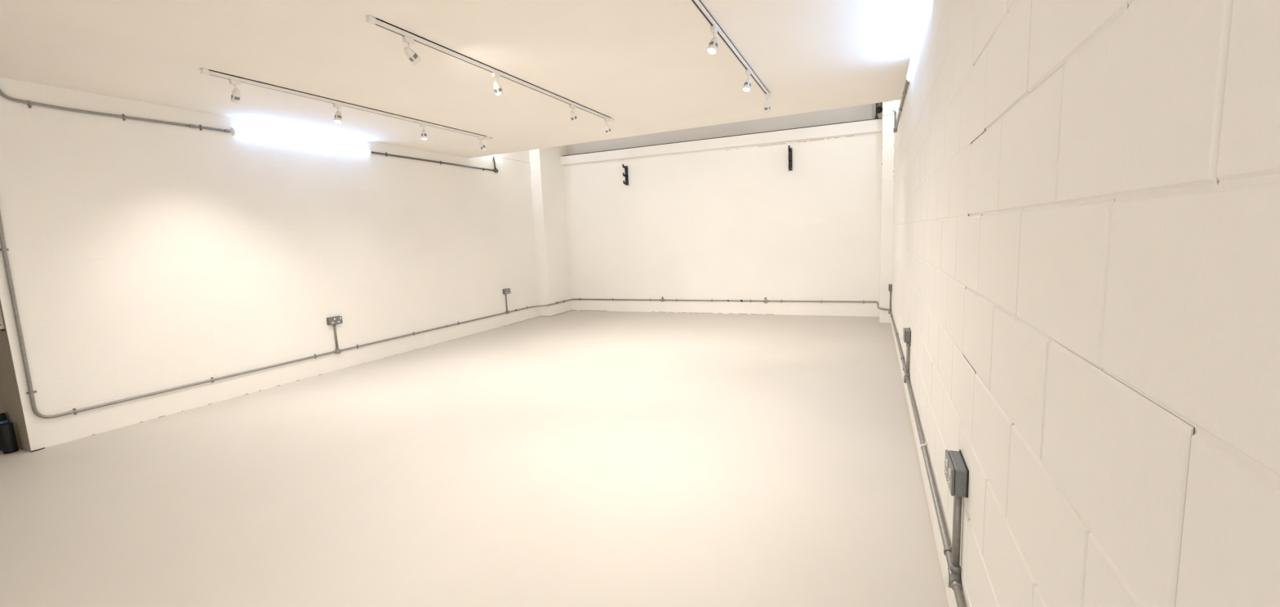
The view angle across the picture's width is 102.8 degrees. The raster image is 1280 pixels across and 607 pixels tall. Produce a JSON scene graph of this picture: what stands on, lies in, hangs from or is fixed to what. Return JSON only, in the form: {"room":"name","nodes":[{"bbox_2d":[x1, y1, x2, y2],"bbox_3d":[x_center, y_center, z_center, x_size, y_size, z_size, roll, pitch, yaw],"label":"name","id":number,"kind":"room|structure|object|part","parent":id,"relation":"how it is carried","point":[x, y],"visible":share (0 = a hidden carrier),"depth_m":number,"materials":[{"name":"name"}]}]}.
{"room":"empty gallery space","nodes":[
{"label":"empty gallery space","id":0,"kind":"room"},
{"bbox_2d":[0,299,31,450],"bbox_3d":[-6.545,-0.926,4.709,3.174,4.277,0.201,1,8,24],"label":"wall","id":1,"kind":"structure","parent":0,"point":[11,404],"depth_m":4.24,"materials":[{"name":"paint"}]},
{"bbox_2d":[0,308,4,330],"bbox_3d":[-5.395,-0.162,4.177,0.625,0.758,0.024,1,8,24],"label":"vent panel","id":2,"kind":"object","parent":1,"relation":"attached to","point":[2,326],"visible":1,"depth_m":4.10,"materials":[{"name":"white metal"}]},
{"bbox_2d":[0,76,540,450],"bbox_3d":[-3.539,-1.442,7.732,0.200,4.277,8.253,1,8,24],"label":"wall","id":3,"kind":"structure","parent":0,"point":[144,257],"depth_m":5.41,"materials":[{"name":"paint"}]},
{"bbox_2d":[0,88,231,133],"bbox_3d":[-4.753,-1.794,4.755,0.033,0.213,1.647,1,8,24],"label":"conduit","id":4,"kind":"object","parent":3,"relation":"attached to","point":[29,103],"visible":1,"depth_m":4.61,"materials":[{"name":"metal"}]},
{"bbox_2d":[0,210,573,417],"bbox_3d":[-3.419,-0.915,7.678,0.263,2.803,8.047,1,8,26],"label":"conduit","id":5,"kind":"object","parent":3,"relation":"attached to","point":[4,249],"visible":1,"depth_m":4.50,"materials":[{"name":"metal"}]},
{"bbox_3d":[-3.909,0.621,6.637,0.006,0.064,0.064,1,8,24],"label":"lid","id":6,"kind":"part","parent":5,"relation":"part of","materials":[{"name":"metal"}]},
{"bbox_2d":[231,127,371,155],"bbox_3d":[-4.057,-1.973,6.284,0.034,0.088,1.690,1,8,24],"label":"tube light","id":7,"kind":"object","parent":3,"relation":"attached to","point":[235,131],"visible":1,"depth_m":6.13,"materials":[{"name":"white plastic"}]},
{"bbox_2d":[326,315,342,324],"bbox_3d":[-3.935,0.220,6.595,0.053,0.097,0.179,1,8,24],"label":"double socket","id":8,"kind":"object","parent":3,"relation":"attached to","point":[336,319],"visible":1,"depth_m":6.57,"materials":[{"name":"grey metal"}]},
{"bbox_2d":[371,151,497,173],"bbox_3d":[-3.172,-2.375,8.230,0.043,0.289,2.654,1,8,24],"label":"conduit","id":9,"kind":"object","parent":3,"relation":"attached to","point":[495,170],"visible":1,"depth_m":8.14,"materials":[{"name":"metal"}]},
{"bbox_2d":[502,288,511,293],"bbox_3d":[-2.526,-0.231,9.704,0.053,0.097,0.179,1,8,24],"label":"double socket","id":10,"kind":"object","parent":3,"relation":"attached to","point":[506,291],"visible":1,"depth_m":9.67,"materials":[{"name":"grey metal"}]},
{"bbox_2d":[0,0,924,158],"bbox_3d":[-3.452,-1.825,3.482,9.800,0.060,10.148,1,8,24],"label":"ceiling","id":11,"kind":"structure","parent":0,"point":[646,64],"depth_m":4.10,"materials":[{"name":"white paint"}]},
{"bbox_2d":[200,67,492,139],"bbox_3d":[-2.781,-2.078,5.618,0.039,0.043,3.443,1,8,24],"label":"track","id":12,"kind":"object","parent":11,"relation":"attached to","point":[203,71],"visible":1,"depth_m":4.97,"materials":[{"name":"white metal"}]},
{"bbox_2d":[228,79,240,102],"bbox_3d":[-3.402,-1.781,4.295,0.100,0.191,0.076,1,8,24],"label":"track spotlight","id":13,"kind":"object","parent":12,"relation":"hanging from","point":[236,94],"visible":1,"depth_m":4.28,"materials":[{"name":"white metal"}]},
{"bbox_2d":[231,94,239,100],"bbox_3d":[-3.400,-1.738,4.302,0.064,0.030,0.064,36,26,14],"label":"vent","id":14,"kind":"object","parent":13,"relation":"attached to","point":[233,97],"depth_m":4.28,"materials":[{"name":"grey metal"}]},
{"bbox_2d":[333,103,342,123],"bbox_3d":[-3.013,-1.899,5.097,0.071,0.192,0.089,1,8,24],"label":"track spotlight","id":15,"kind":"object","parent":12,"relation":"hanging from","point":[338,116],"visible":1,"depth_m":5.08,"materials":[{"name":"white metal"}]},
{"bbox_2d":[419,123,426,139],"bbox_3d":[-2.569,-2.044,6.077,0.071,0.191,0.080,1,8,24],"label":"track spotlight","id":16,"kind":"object","parent":12,"relation":"hanging from","point":[424,135],"visible":1,"depth_m":6.06,"materials":[{"name":"white metal"}]},
{"bbox_2d":[478,137,486,151],"bbox_3d":[-2.153,-2.178,6.983,0.107,0.191,0.068,-6,8,-28],"label":"track spotlight","id":17,"kind":"object","parent":12,"relation":"hanging from","point":[482,145],"visible":1,"depth_m":6.96,"materials":[{"name":"white metal"}]},
{"bbox_2d":[365,14,613,121],"bbox_3d":[-1.036,-2.057,4.841,0.039,0.043,3.463,1,8,24],"label":"track","id":18,"kind":"object","parent":11,"relation":"attached to","point":[371,20],"visible":0.98,"depth_m":4.10,"materials":[{"name":"white metal"}]},
{"bbox_2d":[402,35,421,64],"bbox_3d":[-1.600,-1.774,3.587,0.068,0.184,0.115,2,9,32],"label":"track spotlight","id":19,"kind":"object","parent":18,"relation":"hanging from","point":[411,54],"visible":1,"depth_m":3.56,"materials":[{"name":"white metal"}]},
{"bbox_2d":[408,53,417,61],"bbox_3d":[-1.596,-1.735,3.598,0.064,0.064,0.030,-9,-36,29],"label":"vent","id":20,"kind":"object","parent":19,"relation":"attached to","point":[412,56],"depth_m":3.58,"materials":[{"name":"grey metal"}]},
{"bbox_2d":[491,72,502,95],"bbox_3d":[-1.232,-1.892,4.417,0.068,0.192,0.100,1,8,24],"label":"track spotlight","id":21,"kind":"object","parent":18,"relation":"hanging from","point":[497,88],"visible":1,"depth_m":4.39,"materials":[{"name":"white metal"}]},
{"bbox_2d":[493,87,502,92],"bbox_3d":[-1.229,-1.848,4.424,0.064,0.030,0.064,4,38,23],"label":"vent","id":22,"kind":"object","parent":21,"relation":"attached to","point":[496,89],"depth_m":4.40,"materials":[{"name":"grey metal"}]},
{"bbox_2d":[568,104,577,122],"bbox_3d":[-0.720,-2.056,5.535,0.068,0.192,0.102,1,8,24],"label":"track spotlight","id":23,"kind":"object","parent":18,"relation":"hanging from","point":[574,118],"visible":1,"depth_m":5.51,"materials":[{"name":"white metal"}]},
{"bbox_2d":[604,118,611,134],"bbox_3d":[-0.394,-2.162,6.249,0.071,0.190,0.106,1,8,24],"label":"track spotlight","id":24,"kind":"object","parent":18,"relation":"hanging from","point":[607,129],"visible":1,"depth_m":6.23,"materials":[{"name":"white metal"}]},
{"bbox_2d":[689,0,770,97],"bbox_3d":[0.706,-2.030,4.022,0.039,0.043,3.483,1,8,24],"label":"track","id":25,"kind":"object","parent":11,"relation":"attached to","point":[697,4],"visible":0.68,"depth_m":3.92,"materials":[{"name":"white metal"}]},
{"bbox_2d":[706,25,718,54],"bbox_3d":[0.515,-1.868,3.621,0.073,0.192,0.097,1,8,24],"label":"track spotlight","id":26,"kind":"object","parent":25,"relation":"hanging from","point":[713,43],"visible":1,"depth_m":3.60,"materials":[{"name":"white metal"}]},
{"bbox_2d":[708,41,717,48],"bbox_3d":[0.518,-1.823,3.624,0.064,0.030,0.064,10,-13,25],"label":"vent","id":27,"kind":"object","parent":26,"relation":"attached to","point":[712,44],"depth_m":3.59,"materials":[{"name":"grey metal"}]},
{"bbox_2d":[742,69,751,91],"bbox_3d":[0.966,-2.014,4.616,0.073,0.192,0.093,1,8,24],"label":"track spotlight","id":28,"kind":"object","parent":25,"relation":"hanging from","point":[747,85],"visible":1,"depth_m":4.60,"materials":[{"name":"white metal"}]},
{"bbox_2d":[764,93,770,112],"bbox_3d":[1.357,-2.140,5.468,0.068,0.192,0.104,1,8,24],"label":"track spotlight","id":29,"kind":"object","parent":25,"relation":"hanging from","point":[766,104],"visible":1,"depth_m":5.44,"materials":[{"name":"white metal"}]},
{"bbox_2d":[0,310,948,606],"bbox_3d":[-2.651,1.061,5.096,10.000,0.100,12.950,1,8,24],"label":"floor","id":30,"kind":"structure","parent":0,"point":[572,458],"depth_m":3.29,"materials":[{"name":"white paint"}]},
{"bbox_2d":[0,413,8,450],"bbox_3d":[-5.373,1.079,4.305,0.092,0.302,0.092,1,8,24],"label":"bottle","id":31,"kind":"object","parent":30,"relation":"on","point":[3,419],"visible":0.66,"depth_m":4.28,"materials":[{"name":"plastic"}]},
{"bbox_2d":[0,422,18,453],"bbox_3d":[-5.223,1.111,4.225,0.083,0.247,0.083,1,8,24],"label":"canister","id":32,"kind":"object","parent":30,"relation":"on","point":[7,435],"visible":1,"depth_m":4.20,"materials":[{"name":"plastic"}]},
{"bbox_2d":[528,145,572,315],"bbox_3d":[-1.865,-1.919,10.898,0.255,4.277,1.040,1,8,24],"label":"wall","id":33,"kind":"structure","parent":0,"point":[547,173],"depth_m":10.66,"materials":[{"name":"paint"}]},
{"bbox_2d":[563,132,881,316],"bbox_3d":[1.246,-1.418,10.041,7.023,3.227,0.175,1,8,24],"label":"wall","id":34,"kind":"structure","parent":0,"point":[735,223],"depth_m":9.70,"materials":[{"name":"paint"}]},
{"bbox_2d":[622,164,628,185],"bbox_3d":[-0.301,-2.614,10.380,0.060,0.404,0.161,1,8,24],"label":"wall bracket","id":35,"kind":"object","parent":34,"relation":"attached to","point":[626,183],"visible":1,"depth_m":10.41,"materials":[{"name":"black metal"}]},
{"bbox_3d":[-0.274,-2.610,10.441,0.060,0.380,0.030,1,8,24],"label":"plate","id":36,"kind":"part","parent":35,"relation":"part of","materials":[{"name":"black metal"}]},
{"bbox_2d":[560,118,882,164],"bbox_3d":[1.153,-2.988,9.694,6.253,0.231,0.120,1,8,24],"label":"beam","id":37,"kind":"structure","parent":34,"relation":"attached to","point":[873,126],"depth_m":9.37,"materials":[{"name":"paint"}]},
{"bbox_2d":[563,117,882,155],"bbox_3d":[1.177,-3.102,9.744,6.253,0.092,0.020,1,8,24],"label":"trim","id":38,"kind":"structure","parent":34,"relation":"attached to","point":[880,117],"depth_m":9.54,"materials":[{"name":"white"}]},
{"bbox_2d":[573,296,888,310],"bbox_3d":[1.266,-0.023,9.762,6.313,0.118,0.692,1,8,24],"label":"conduit","id":39,"kind":"object","parent":34,"relation":"attached to","point":[662,299],"visible":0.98,"depth_m":9.77,"materials":[{"name":"metal"}]},
{"bbox_2d":[788,145,792,170],"bbox_3d":[2.652,-2.571,9.048,0.060,0.411,0.161,1,8,24],"label":"wall bracket","id":40,"kind":"object","parent":34,"relation":"attached to","point":[790,166],"visible":1,"depth_m":9.08,"materials":[{"name":"black metal"}]},
{"bbox_2d":[566,102,882,155],"bbox_3d":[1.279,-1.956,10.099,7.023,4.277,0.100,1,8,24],"label":"beam","id":41,"kind":"structure","parent":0,"point":[864,112],"depth_m":9.59,"materials":[{"name":"paint"}]},
{"bbox_2d":[879,101,894,322],"bbox_3d":[4.043,-1.858,8.364,0.175,4.277,0.797,1,8,24],"label":"wall","id":42,"kind":"structure","parent":0,"point":[887,114],"depth_m":8.06,"materials":[{"name":"paint"}]},
{"bbox_2d":[890,0,1279,606],"bbox_3d":[1.683,-1.038,2.726,0.200,4.277,12.775,1,8,24],"label":"wall","id":43,"kind":"structure","parent":0,"point":[1086,270],"depth_m":0.74,"materials":[{"name":"paint"}]},
{"bbox_2d":[888,283,892,290],"bbox_3d":[3.915,-0.253,8.003,0.053,0.097,0.179,1,8,24],"label":"double socket","id":44,"kind":"object","parent":43,"relation":"attached to","point":[890,286],"visible":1,"depth_m":7.93,"materials":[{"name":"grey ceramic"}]},
{"bbox_2d":[892,100,897,111],"bbox_3d":[3.477,-2.893,6.971,0.064,0.525,0.054,1,8,24],"label":"tube light","id":45,"kind":"object","parent":43,"relation":"attached to","point":[894,102],"visible":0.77,"depth_m":6.98,"materials":[{"name":"white plastic"}]},
{"bbox_2d":[892,100,896,109],"bbox_3d":[3.472,-2.903,6.972,0.052,0.505,0.052,1,8,24],"label":"diffuser","id":46,"kind":"object","parent":45,"relation":"attached to","point":[894,102],"depth_m":6.98,"materials":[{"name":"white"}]},
{"bbox_2d":[893,79,908,132],"bbox_3d":[2.956,-2.315,5.805,0.043,0.282,2.794,1,8,24],"label":"conduit","id":47,"kind":"object","parent":43,"relation":"attached to","point":[895,122],"visible":0.98,"depth_m":5.96,"materials":[{"name":"metal"}]},
{"bbox_2d":[902,327,911,342],"bbox_3d":[2.203,0.260,4.224,0.053,0.097,0.179,1,8,24],"label":"double socket","id":48,"kind":"object","parent":43,"relation":"attached to","point":[906,331],"visible":1,"depth_m":4.15,"materials":[{"name":"grey metal"}]},
{"bbox_3d":[2.187,0.261,4.231,0.009,0.094,0.172,1,8,24],"label":"plate","id":49,"kind":"part","parent":48,"relation":"part of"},
{"bbox_2d":[906,0,932,81],"bbox_3d":[2.009,-1.890,3.708,0.034,0.088,1.880,1,8,24],"label":"tube light","id":50,"kind":"object","parent":43,"relation":"attached to","point":[926,4],"visible":1,"depth_m":3.50,"materials":[{"name":"white plastic"}]},
{"bbox_2d":[888,290,965,606],"bbox_3d":[2.225,0.492,4.267,0.043,0.455,8.593,1,8,24],"label":"conduit","id":51,"kind":"object","parent":43,"relation":"attached to","point":[952,552],"visible":0.94,"depth_m":2.01,"materials":[{"name":"metal"}]},
{"bbox_3d":[1.096,0.976,1.823,0.006,0.064,0.064,1,8,24],"label":"lid","id":52,"kind":"part","parent":51,"relation":"part of","materials":[{"name":"white plastic"}]},
{"bbox_2d":[944,448,968,497],"bbox_3d":[1.090,0.583,1.768,0.053,0.097,0.179,1,8,24],"label":"double socket","id":53,"kind":"object","parent":43,"relation":"attached to","point":[956,469],"visible":1,"depth_m":1.70,"materials":[{"name":"grey metal"}]},
{"bbox_3d":[1.075,0.585,1.775,0.009,0.094,0.172,1,8,24],"label":"plate","id":54,"kind":"part","parent":53,"relation":"part of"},
{"bbox_3d":[0.487,-3.899,8.288,7.023,0.100,3.502,1,8,24],"label":"ceiling","id":55,"kind":"structure","parent":0,"visible":0},
{"bbox_2d":[874,102,882,119],"bbox_3d":[3.863,-3.499,8.269,0.117,0.985,0.060,1,8,24],"label":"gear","id":56,"kind":"object","parent":55,"relation":"hanging from","point":[878,109],"visible":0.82,"depth_m":8.29,"materials":[{"name":"black metal"}]}
]}

